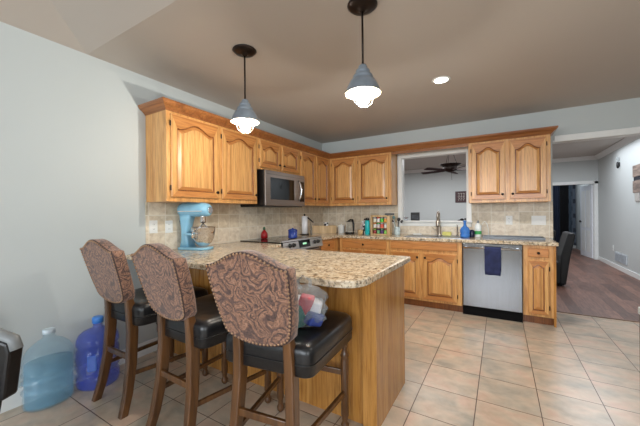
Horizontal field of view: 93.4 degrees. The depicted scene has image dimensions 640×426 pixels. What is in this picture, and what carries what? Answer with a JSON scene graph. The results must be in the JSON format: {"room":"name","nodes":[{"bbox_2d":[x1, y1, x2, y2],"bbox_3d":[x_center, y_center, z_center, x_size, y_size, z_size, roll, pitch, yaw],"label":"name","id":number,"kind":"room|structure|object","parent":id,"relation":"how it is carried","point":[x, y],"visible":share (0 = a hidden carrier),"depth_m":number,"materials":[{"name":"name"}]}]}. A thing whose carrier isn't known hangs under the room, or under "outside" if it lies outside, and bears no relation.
{"room":"kitchen","nodes":[
{"label":"kitchen","id":0,"kind":"room"},
{"bbox_2d":[0,0,176,53],"bbox_3d":[-0.976,-2.039,-1.018,4.880,1.610,4.900,0,0,31],"label":"ceiling","id":1,"kind":"structure","parent":0,"point":[84,26],"depth_m":1.96,"materials":[{"name":"paint"}]},
{"bbox_2d":[0,21,321,387],"bbox_3d":[-2.175,0.024,1.820,0.120,2.500,8.720,0,0,31],"label":"wall","id":2,"kind":"structure","parent":0,"point":[73,126],"depth_m":2.21,"materials":[{"name":"paint"}]},
{"bbox_2d":[0,337,157,413],"bbox_3d":[-2.897,1.224,0.465,0.014,0.115,5.440,0,0,31],"label":"baseboard","id":3,"kind":"structure","parent":2,"relation":"attached to","point":[25,394],"depth_m":2.15,"materials":[{"name":"white paint"}]},
{"bbox_2d":[149,220,157,232],"bbox_3d":[-1.523,0.127,2.759,0.009,0.118,0.075,0,0,31],"label":"wall outlet","id":4,"kind":"object","parent":2,"relation":"attached to","point":[153,224],"visible":1,"depth_m":2.76,"materials":[{"name":"white paint"}]},
{"bbox_2d":[165,220,172,232],"bbox_3d":[-1.446,0.131,2.888,0.009,0.118,0.075,0,0,31],"label":"wall outlet","id":5,"kind":"object","parent":2,"relation":"attached to","point":[168,224],"visible":1,"depth_m":2.89,"materials":[{"name":"white paint"}]},
{"bbox_2d":[145,110,257,204],"bbox_3d":[-1.132,-0.496,3.104,0.360,0.789,1.111,0,0,31],"label":"upper cabinet","id":6,"kind":"object","parent":2,"relation":"attached to","point":[189,160],"visible":1,"depth_m":2.80,"materials":[{"name":"brown wood"}]},
{"bbox_2d":[145,202,322,248],"bbox_3d":[-0.757,0.116,4.062,0.012,0.456,3.153,0,0,31],"label":"backsplash","id":7,"kind":"structure","parent":2,"relation":"attached to","point":[231,222],"depth_m":3.62,"materials":[{"name":"tile"}]},
{"bbox_2d":[240,169,304,207],"bbox_3d":[-0.566,-0.292,3.916,0.468,0.432,0.812,0,0,31],"label":"microwave","id":8,"kind":"object","parent":2,"relation":"attached to","point":[275,189],"visible":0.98,"depth_m":3.69,"materials":[{"name":"silver metal"}]},
{"bbox_2d":[257,138,298,174],"bbox_3d":[-0.630,-0.707,3.947,0.360,0.378,0.851,0,0,31],"label":"upper cabinet","id":9,"kind":"object","parent":2,"relation":"attached to","point":[272,156],"visible":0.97,"depth_m":3.80,"materials":[{"name":"brown wood"}]},
{"bbox_2d":[299,150,329,206],"bbox_3d":[-0.103,-0.507,4.825,0.360,0.789,1.189,0,0,31],"label":"upper cabinet","id":10,"kind":"object","parent":2,"relation":"attached to","point":[315,169],"visible":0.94,"depth_m":4.62,"materials":[{"name":"brown wood"}]},
{"bbox_2d":[0,304,639,425],"bbox_3d":[-0.032,1.306,0.495,5.100,0.100,8.630,0,0,31],"label":"floor","id":11,"kind":"structure","parent":0,"point":[461,369],"depth_m":2.17,"materials":[{"name":"tile"}]},
{"bbox_2d":[0,328,23,409],"bbox_3d":[-1.423,0.843,0.940,0.561,0.852,0.500,-1,0,1],"label":"trash can","id":12,"kind":"object","parent":11,"relation":"on","point":[11,344],"visible":1,"depth_m":1.14,"materials":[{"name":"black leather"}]},
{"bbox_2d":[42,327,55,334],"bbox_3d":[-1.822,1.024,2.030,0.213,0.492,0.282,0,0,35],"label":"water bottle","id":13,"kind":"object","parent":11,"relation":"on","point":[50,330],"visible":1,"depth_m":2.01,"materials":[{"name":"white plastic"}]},
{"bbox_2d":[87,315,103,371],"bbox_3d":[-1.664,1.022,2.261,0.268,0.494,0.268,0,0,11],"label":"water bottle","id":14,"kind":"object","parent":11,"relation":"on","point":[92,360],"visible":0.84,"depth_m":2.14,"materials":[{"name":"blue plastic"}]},
{"bbox_2d":[80,239,207,419],"bbox_3d":[-1.245,0.714,2.177,0.551,1.102,0.699,0,0,31],"label":"bar stool","id":15,"kind":"object","parent":11,"relation":"on","point":[107,264],"visible":0.8,"depth_m":1.94,"materials":[{"name":"brown wood"}]},
{"bbox_2d":[130,243,271,425],"bbox_3d":[-0.704,0.710,1.848,0.551,1.102,0.699,0,0,33],"label":"bar stool","id":16,"kind":"object","parent":11,"relation":"on","point":[164,276],"visible":0.81,"depth_m":1.62,"materials":[{"name":"fabric"}]},
{"bbox_2d":[205,250,352,425],"bbox_3d":[-0.182,0.705,1.536,0.551,1.102,0.699,0,0,23],"label":"bar stool","id":17,"kind":"object","parent":11,"relation":"on","point":[255,294],"visible":0.98,"depth_m":1.31,"materials":[{"name":"fabric"}]},
{"bbox_2d":[298,293,324,327],"bbox_3d":[-0.075,0.439,1.507,0.242,0.250,0.232,-1,0,8],"label":"plastic bag","id":18,"kind":"object","parent":17,"relation":"on","point":[310,306],"visible":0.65,"depth_m":1.45,"materials":[{"name":"multicoloured plastic"}]},
{"bbox_2d":[240,236,322,249],"bbox_3d":[-0.450,0.773,3.873,0.697,0.925,0.866,0,0,31],"label":"range","id":19,"kind":"object","parent":11,"relation":"on","point":[301,242],"visible":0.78,"depth_m":3.73,"materials":[{"name":"silver metal"}]},
{"bbox_2d":[261,227,267,238],"bbox_3d":[-0.724,0.255,3.913,0.092,0.152,0.091,0,0,31],"label":"sauce bottle","id":20,"kind":"object","parent":19,"relation":"on","point":[264,235],"visible":1,"depth_m":3.88,"materials":[{"name":"red glass"}]},
{"bbox_2d":[288,228,296,237],"bbox_3d":[-0.355,0.260,3.926,0.124,0.134,0.124,0,0,31],"label":"canister","id":21,"kind":"object","parent":19,"relation":"on","point":[292,233],"visible":0.99,"depth_m":3.88,"materials":[{"name":"ceramic"}]},
{"bbox_2d":[174,265,404,425],"bbox_3d":[-0.439,0.820,2.505,2.120,0.874,0.592,0,0,31],"label":"base cabinet","id":22,"kind":"object","parent":11,"relation":"on","point":[376,347],"visible":0.27,"depth_m":1.86,"materials":[{"name":"brown wood"}]},
{"bbox_2d":[125,242,409,287],"bbox_3d":[-0.397,0.362,2.566,2.137,0.039,1.310,0,0,31],"label":"countertop","id":23,"kind":"structure","parent":22,"relation":"on","point":[335,269],"depth_m":2.12,"materials":[{"name":"stone"}]},
{"bbox_2d":[177,202,214,250],"bbox_3d":[-1.198,0.121,2.924,0.390,0.458,0.267,0,0,34],"label":"stand mixer","id":24,"kind":"object","parent":23,"relation":"on","point":[203,236],"visible":1,"depth_m":2.87,"materials":[{"name":"blue metal"}]},
{"bbox_2d":[190,226,214,245],"bbox_3d":[-1.120,0.223,2.894,0.229,0.177,0.229,-1,0,-34],"label":"mixing bowl","id":25,"kind":"object","parent":24,"relation":"on","point":[204,235],"depth_m":2.82,"materials":[{"name":"metal"}]},
{"bbox_2d":[320,238,339,251],"bbox_3d":[0.047,0.813,4.754,0.646,0.874,1.147,0,0,31],"label":"base cabinet","id":26,"kind":"object","parent":11,"relation":"on","point":[333,244],"visible":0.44,"depth_m":4.40,"materials":[{"name":"brown wood"}]},
{"bbox_2d":[297,232,558,245],"bbox_3d":[1.167,0.347,4.088,3.259,0.039,1.137,0,0,31],"label":"countertop","id":27,"kind":"structure","parent":26,"relation":"on","point":[548,242],"depth_m":3.83,"materials":[{"name":"stone"}]},
{"bbox_2d":[300,214,308,234],"bbox_3d":[-0.237,0.176,4.671,0.140,0.325,0.140,0,0,31],"label":"paper towel roll","id":28,"kind":"object","parent":27,"relation":"on","point":[304,218],"visible":0.97,"depth_m":4.63,"materials":[{"name":"white paper"}]},
{"bbox_2d":[307,217,313,234],"bbox_3d":[-0.147,0.198,4.611,0.101,0.279,0.048,-1,0,-37],"label":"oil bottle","id":29,"kind":"object","parent":27,"relation":"on","point":[310,226],"visible":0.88,"depth_m":4.60,"materials":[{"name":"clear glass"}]},
{"bbox_2d":[312,225,335,233],"bbox_3d":[0.063,0.273,5.026,0.400,0.125,0.140,-1,0,-7],"label":"bread box","id":30,"kind":"object","parent":27,"relation":"on","point":[330,228],"visible":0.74,"depth_m":4.96,"materials":[{"name":"brown wood"}]},
{"bbox_2d":[338,224,344,232],"bbox_3d":[0.352,0.255,4.972,0.116,0.156,0.116,0,0,31],"label":"ceramic canister","id":31,"kind":"object","parent":27,"relation":"on","point":[341,228],"visible":0.97,"depth_m":4.93,"materials":[{"name":"white ceramic"}]},
{"bbox_2d":[345,219,354,233],"bbox_3d":[0.476,0.212,4.828,0.152,0.239,0.150,-1,0,7],"label":"electric kettle","id":32,"kind":"object","parent":27,"relation":"on","point":[350,226],"visible":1,"depth_m":4.77,"materials":[{"name":"silver metal"}]},
{"bbox_2d":[362,219,365,233],"bbox_3d":[0.703,0.208,4.692,0.084,0.244,0.083,0,0,31],"label":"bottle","id":33,"kind":"object","parent":27,"relation":"on","point":[363,224],"visible":0.46,"depth_m":4.66,"materials":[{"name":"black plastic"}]},
{"bbox_2d":[365,218,369,234],"bbox_3d":[0.723,0.202,4.610,0.072,0.256,0.072,0,0,31],"label":"bottle","id":34,"kind":"object","parent":27,"relation":"on","point":[367,222],"visible":1,"depth_m":4.58,"materials":[{"name":"teal plastic"}]},
{"bbox_2d":[370,215,391,234],"bbox_3d":[0.923,0.180,4.554,0.300,0.296,0.110,0,0,31],"label":"spice rack","id":35,"kind":"object","parent":27,"relation":"on","point":[389,218],"visible":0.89,"depth_m":4.51,"materials":[{"name":"brown wood"}]},
{"bbox_2d":[392,216,402,234],"bbox_3d":[1.161,0.183,4.513,0.166,0.286,0.119,0,0,31],"label":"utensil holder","id":36,"kind":"object","parent":27,"relation":"on","point":[396,229],"visible":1,"depth_m":4.48,"materials":[{"name":"white ceramic"}]},
{"bbox_2d":[404,235,461,238],"bbox_3d":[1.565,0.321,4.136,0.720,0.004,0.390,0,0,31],"label":"sink","id":37,"kind":"object","parent":27,"relation":"in","point":[428,236],"visible":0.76,"depth_m":4.13,"materials":[{"name":"metal"}]},
{"bbox_2d":[408,235,460,237],"bbox_3d":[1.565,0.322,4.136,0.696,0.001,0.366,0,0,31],"label":"basin","id":38,"kind":"object","parent":37,"relation":"in","point":[429,236],"depth_m":4.13,"materials":[{"name":"metal"}]},
{"bbox_2d":[432,211,441,234],"bbox_3d":[1.658,0.146,4.310,0.139,0.352,0.168,0,0,31],"label":"faucet","id":39,"kind":"object","parent":27,"relation":"on","point":[438,226],"visible":0.93,"depth_m":4.30,"materials":[{"name":"silver metal"}]},
{"bbox_2d":[442,232,450,235],"bbox_3d":[1.800,0.293,4.281,0.115,0.055,0.070,0,0,31],"label":"sponge","id":40,"kind":"object","parent":27,"relation":"on","point":[443,233],"visible":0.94,"depth_m":4.25,"materials":[{"name":"yellow"}]},
{"bbox_2d":[460,220,469,237],"bbox_3d":[1.882,0.208,3.917,0.120,0.224,0.120,0,0,31],"label":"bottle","id":41,"kind":"object","parent":27,"relation":"on","point":[464,231],"visible":0.99,"depth_m":3.88,"materials":[{"name":"blue plastic"}]},
{"bbox_2d":[469,230,474,237],"bbox_3d":[1.988,0.270,3.947,0.068,0.100,0.068,0,0,31],"label":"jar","id":42,"kind":"object","parent":27,"relation":"on","point":[472,232],"visible":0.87,"depth_m":3.92,"materials":[{"name":"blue glass"}]},
{"bbox_2d":[475,220,481,237],"bbox_3d":[2.068,0.206,3.946,0.082,0.225,0.057,0,0,31],"label":"dish soap bottle","id":43,"kind":"object","parent":27,"relation":"on","point":[478,229],"visible":0.97,"depth_m":3.92,"materials":[{"name":"plastic"}]},
{"bbox_2d":[482,235,545,239],"bbox_3d":[2.376,0.302,3.728,0.640,0.028,0.260,0,0,31],"label":"baking tray","id":44,"kind":"object","parent":27,"relation":"on","point":[483,236],"visible":1,"depth_m":3.69,"materials":[{"name":"grey metal"}]},
{"bbox_2d":[340,238,388,254],"bbox_3d":[0.772,0.807,4.614,0.770,0.874,0.649,0,0,31],"label":"base cabinet","id":45,"kind":"object","parent":11,"relation":"on","point":[354,245],"visible":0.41,"depth_m":4.34,"materials":[{"name":"brown wood"}]},
{"bbox_2d":[389,240,462,311],"bbox_3d":[1.497,0.801,4.181,0.916,0.874,0.649,0,0,31],"label":"base cabinet","id":46,"kind":"object","parent":11,"relation":"on","point":[433,275],"visible":0.75,"depth_m":3.88,"materials":[{"name":"brown wood"}]},
{"bbox_2d":[462,243,522,322],"bbox_3d":[2.144,0.797,3.765,0.612,0.872,0.659,0,0,31],"label":"dishwasher","id":47,"kind":"object","parent":11,"relation":"on","point":[490,296],"visible":0.98,"depth_m":3.52,"materials":[{"name":"silver metal"}]},
{"bbox_2d":[484,247,500,275],"bbox_3d":[1.993,0.554,3.479,0.168,0.321,0.053,0,0,31],"label":"hand towel","id":48,"kind":"object","parent":47,"relation":"hanging from","point":[492,255],"visible":1,"depth_m":3.46,"materials":[{"name":"blue fabric"}]},
{"bbox_2d":[522,245,556,327],"bbox_3d":[2.552,0.792,3.552,0.297,0.874,0.646,0,0,31],"label":"base cabinet","id":49,"kind":"object","parent":11,"relation":"on","point":[538,262],"visible":0.94,"depth_m":3.30,"materials":[{"name":"brown wood"}]},
{"bbox_2d":[638,307,639,332],"bbox_3d":[1.239,0.810,0.645,0.514,0.870,1.004,0,0,31],"label":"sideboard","id":50,"kind":"object","parent":11,"relation":"on","point":[638,307],"visible":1,"depth_m":1.20,"materials":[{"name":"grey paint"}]},
{"bbox_2d":[88,0,639,142],"bbox_3d":[1.169,-1.307,2.656,5.020,0.100,3.600,0,0,31],"label":"ceiling","id":51,"kind":"structure","parent":0,"point":[501,58],"depth_m":2.41,"materials":[{"name":"paint"}]},
{"bbox_2d":[231,44,258,132],"bbox_3d":[-0.573,-0.926,2.301,0.212,0.631,0.212,0,0,31],"label":"pendant lamp","id":52,"kind":"object","parent":51,"relation":"hanging from","point":[244,116],"visible":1,"depth_m":2.27,"materials":[{"name":"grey metal"}]},
{"bbox_2d":[345,0,380,107],"bbox_3d":[0.256,-0.940,1.806,0.212,0.616,0.212,0,0,31],"label":"pendant lamp","id":53,"kind":"object","parent":51,"relation":"hanging from","point":[363,86],"visible":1,"depth_m":1.78,"materials":[{"name":"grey metal"}]},
{"bbox_2d":[432,76,450,83],"bbox_3d":[1.144,-1.254,2.850,0.168,0.006,0.168,0,0,31],"label":"recessed light","id":54,"kind":"object","parent":51,"relation":"in","point":[442,79],"visible":1,"depth_m":2.83,"materials":[{"name":"white paint"}]},
{"bbox_2d":[322,97,639,239],"bbox_3d":[2.176,-0.138,4.229,4.880,2.740,0.120,0,0,31],"label":"wall","id":55,"kind":"structure","parent":0,"point":[619,114],"depth_m":3.84,"materials":[{"name":"paint"}]},
{"bbox_2d":[138,97,557,158],"bbox_3d":[0.639,-0.933,3.196,3.311,0.078,3.219,0,0,31],"label":"crown molding","id":56,"kind":"structure","parent":55,"relation":"attached to","point":[162,103],"depth_m":3.65,"materials":[{"name":"brown wood"}]},
{"bbox_2d":[329,152,397,205],"bbox_3d":[0.672,-0.514,4.845,1.048,0.789,0.359,0,0,31],"label":"upper cabinet","id":57,"kind":"object","parent":55,"relation":"attached to","point":[364,180],"visible":1,"depth_m":4.68,"materials":[{"name":"brown wood"}]},
{"bbox_2d":[391,144,467,154],"bbox_3d":[1.498,-0.885,4.209,1.025,0.036,0.019,0,0,31],"label":"valance board","id":58,"kind":"object","parent":57,"relation":"attached to","point":[460,145],"visible":1,"depth_m":4.18,"materials":[{"name":"brown wood"}]},
{"bbox_2d":[398,147,471,220],"bbox_3d":[1.692,-0.392,4.503,1.030,1.055,0.142,0,0,31],"label":"window","id":59,"kind":"structure","parent":55,"relation":"in","point":[464,150],"depth_m":4.54,"materials":[{"name":"white paint"}]},
{"bbox_2d":[397,220,472,226],"bbox_3d":[1.698,0.155,4.507,1.050,0.082,0.195,0,0,31],"label":"trim","id":60,"kind":"structure","parent":55,"relation":"attached to","point":[405,222],"depth_m":4.46,"materials":[{"name":"white paint"}]},
{"bbox_2d":[411,212,419,219],"bbox_3d":[1.483,0.053,4.699,0.135,0.125,0.018,0,0,31],"label":"sign","id":61,"kind":"object","parent":60,"relation":"on","point":[414,215],"visible":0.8,"depth_m":4.69,"materials":[{"name":"black plastic"}]},
{"bbox_2d":[323,201,552,237],"bbox_3d":[1.471,0.096,4.574,3.288,0.456,0.012,0,0,31],"label":"backsplash","id":62,"kind":"structure","parent":55,"relation":"attached to","point":[494,215],"depth_m":4.09,"materials":[{"name":"tile"}]},
{"bbox_2d":[468,134,550,203],"bbox_3d":[2.373,-0.528,3.828,0.861,0.789,0.359,0,0,31],"label":"upper cabinet","id":63,"kind":"object","parent":55,"relation":"attached to","point":[515,170],"visible":1,"depth_m":3.68,"materials":[{"name":"brown wood"}]},
{"bbox_2d":[506,216,512,224],"bbox_3d":[2.482,0.095,3.957,0.075,0.118,0.009,0,0,31],"label":"wall outlet","id":64,"kind":"object","parent":55,"relation":"attached to","point":[509,221],"visible":1,"depth_m":3.95,"materials":[{"name":"white paint"}]},
{"bbox_2d":[531,216,545,224],"bbox_3d":[2.752,0.092,3.796,0.150,0.118,0.010,0,0,31],"label":"light switch","id":65,"kind":"object","parent":55,"relation":"attached to","point":[535,220],"visible":1,"depth_m":3.79,"materials":[{"name":"white paint"}]},
{"bbox_2d":[552,127,639,143],"bbox_3d":[3.584,-0.917,3.378,1.580,0.075,0.150,0,0,31],"label":"trim","id":66,"kind":"structure","parent":55,"relation":"attached to","point":[633,131],"depth_m":3.51,"materials":[{"name":"white paint"}]},
{"bbox_2d":[557,311,638,321],"bbox_3d":[3.589,1.216,3.358,1.580,0.008,0.030,0,0,31],"label":"trim","id":67,"kind":"structure","parent":55,"relation":"attached to","point":[557,311],"depth_m":3.54,"materials":[{"name":"brown wood"}]},
{"bbox_2d":[404,160,598,237],"bbox_3d":[4.049,-0.111,9.505,7.080,2.640,0.100,0,0,31],"label":"wall","id":68,"kind":"structure","parent":0,"point":[426,194],"depth_m":9.50,"materials":[{"name":"paint"}]},
{"bbox_2d":[455,191,465,202],"bbox_3d":[4.333,-0.495,9.241,0.344,0.344,0.054,0,0,31],"label":"framed picture","id":69,"kind":"object","parent":68,"relation":"attached to","point":[460,196],"visible":0.88,"depth_m":9.26},
{"bbox_2d":[404,155,596,173],"bbox_3d":[4.034,-1.381,9.401,6.980,0.100,0.080,0,0,31],"label":"trim","id":70,"kind":"structure","parent":68,"relation":"attached to","point":[582,158],"depth_m":7.97,"materials":[{"name":"white paint"}]},
{"bbox_2d":[553,180,598,259],"bbox_3d":[6.649,0.183,7.941,1.005,2.010,0.120,0,0,31],"label":"trim","id":71,"kind":"structure","parent":68,"relation":"attached to","point":[595,183],"depth_m":7.67,"materials":[{"name":"white paint"}]},
{"bbox_2d":[579,184,592,257],"bbox_3d":[7.188,0.218,8.129,0.120,1.910,0.760,0,0,24],"label":"door","id":72,"kind":"structure","parent":68,"relation":"in","point":[586,192],"depth_m":8.07,"materials":[{"name":"white paint"}]},
{"bbox_2d":[404,137,624,169],"bbox_3d":[3.537,-1.476,8.649,7.100,0.100,8.880,0,0,31],"label":"ceiling","id":73,"kind":"structure","parent":0,"point":[592,147],"depth_m":7.36,"materials":[{"name":"paint"}]},
{"bbox_2d":[421,156,465,173],"bbox_3d":[2.776,-1.056,6.411,1.286,0.720,1.229,0,0,31],"label":"ceiling fan","id":74,"kind":"object","parent":73,"relation":"hanging from","point":[447,167],"visible":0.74,"depth_m":6.28,"materials":[{"name":"brown wood"}]},
{"bbox_2d":[559,185,575,244],"bbox_3d":[7.322,-0.142,10.694,2.680,2.640,0.100,0,0,31],"label":"curtain","id":75,"kind":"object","parent":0,"point":[573,193],"depth_m":9.99,"materials":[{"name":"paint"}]},
{"bbox_2d":[556,248,639,320],"bbox_3d":[3.581,1.264,8.588,7.200,0.100,8.970,0,0,31],"label":"floor","id":76,"kind":"structure","parent":0,"point":[592,287],"depth_m":4.70,"materials":[{"name":"brown wood"}]},
{"bbox_2d":[553,186,559,247],"bbox_3d":[7.784,0.050,10.100,0.380,2.250,0.072,0,0,31],"label":"curtain","id":77,"kind":"object","parent":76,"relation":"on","point":[556,209],"visible":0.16,"depth_m":10.04,"materials":[{"name":"fabric"}]},
{"bbox_2d":[560,185,568,237],"bbox_3d":[8.040,0.048,9.924,0.220,2.250,0.072,0,0,31],"label":"curtain","id":78,"kind":"object","parent":76,"relation":"on","point":[564,209],"visible":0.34,"depth_m":9.92,"materials":[{"name":"fabric"}]},
{"bbox_2d":[556,231,575,285],"bbox_3d":[3.996,0.771,5.267,0.647,0.887,0.540,0,0,31],"label":"leather chair","id":79,"kind":"object","parent":76,"relation":"on","point":[564,250],"visible":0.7,"depth_m":4.96,"materials":[{"name":"black leather"}]},
{"bbox_2d":[569,185,571,232],"bbox_3d":[8.188,0.047,9.859,0.060,2.250,0.072,0,0,31],"label":"curtain","id":80,"kind":"object","parent":76,"relation":"on","point":[570,204],"visible":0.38,"depth_m":9.84,"materials":[{"name":"fabric"}]},
{"bbox_2d":[575,138,639,274],"bbox_3d":[4.387,-0.936,3.065,0.120,4.300,17.600,0,0,31],"label":"wall","id":81,"kind":"structure","parent":0,"point":[619,212],"depth_m":6.31,"materials":[{"name":"paint"}]},
{"bbox_2d":[595,136,639,159],"bbox_3d":[5.636,-1.390,5.356,0.080,0.100,5.380,0,0,31],"label":"trim","id":82,"kind":"structure","parent":81,"relation":"attached to","point":[626,140],"depth_m":6.26,"materials":[{"name":"white paint"}]},
{"bbox_2d":[616,157,619,167],"bbox_3d":[6.196,-1.042,6.270,0.060,0.234,0.038,0,0,31],"label":"wall sconce","id":83,"kind":"object","parent":81,"relation":"attached to","point":[617,158],"visible":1,"depth_m":6.26,"materials":[{"name":"black metal"}]},
{"bbox_2d":[598,256,639,279],"bbox_3d":[5.686,1.154,5.343,0.015,0.090,5.380,0,0,31],"label":"baseboard","id":84,"kind":"structure","parent":81,"relation":"attached to","point":[633,274],"depth_m":6.23,"materials":[{"name":"white paint"}]},
{"bbox_2d":[615,251,626,265],"bbox_3d":[6.217,0.934,6.236,0.016,0.200,0.720,0,0,31],"label":"air vent","id":85,"kind":"object","parent":81,"relation":"in","point":[621,258],"visible":1,"depth_m":6.18,"materials":[{"name":"metal"}]},
{"bbox_2d":[632,164,639,200],"bbox_3d":[5.730,-0.541,5.445,0.020,0.660,0.380,0,0,31],"label":"wall art","id":86,"kind":"object","parent":81,"relation":"attached to","point":[636,168],"visible":1,"depth_m":5.45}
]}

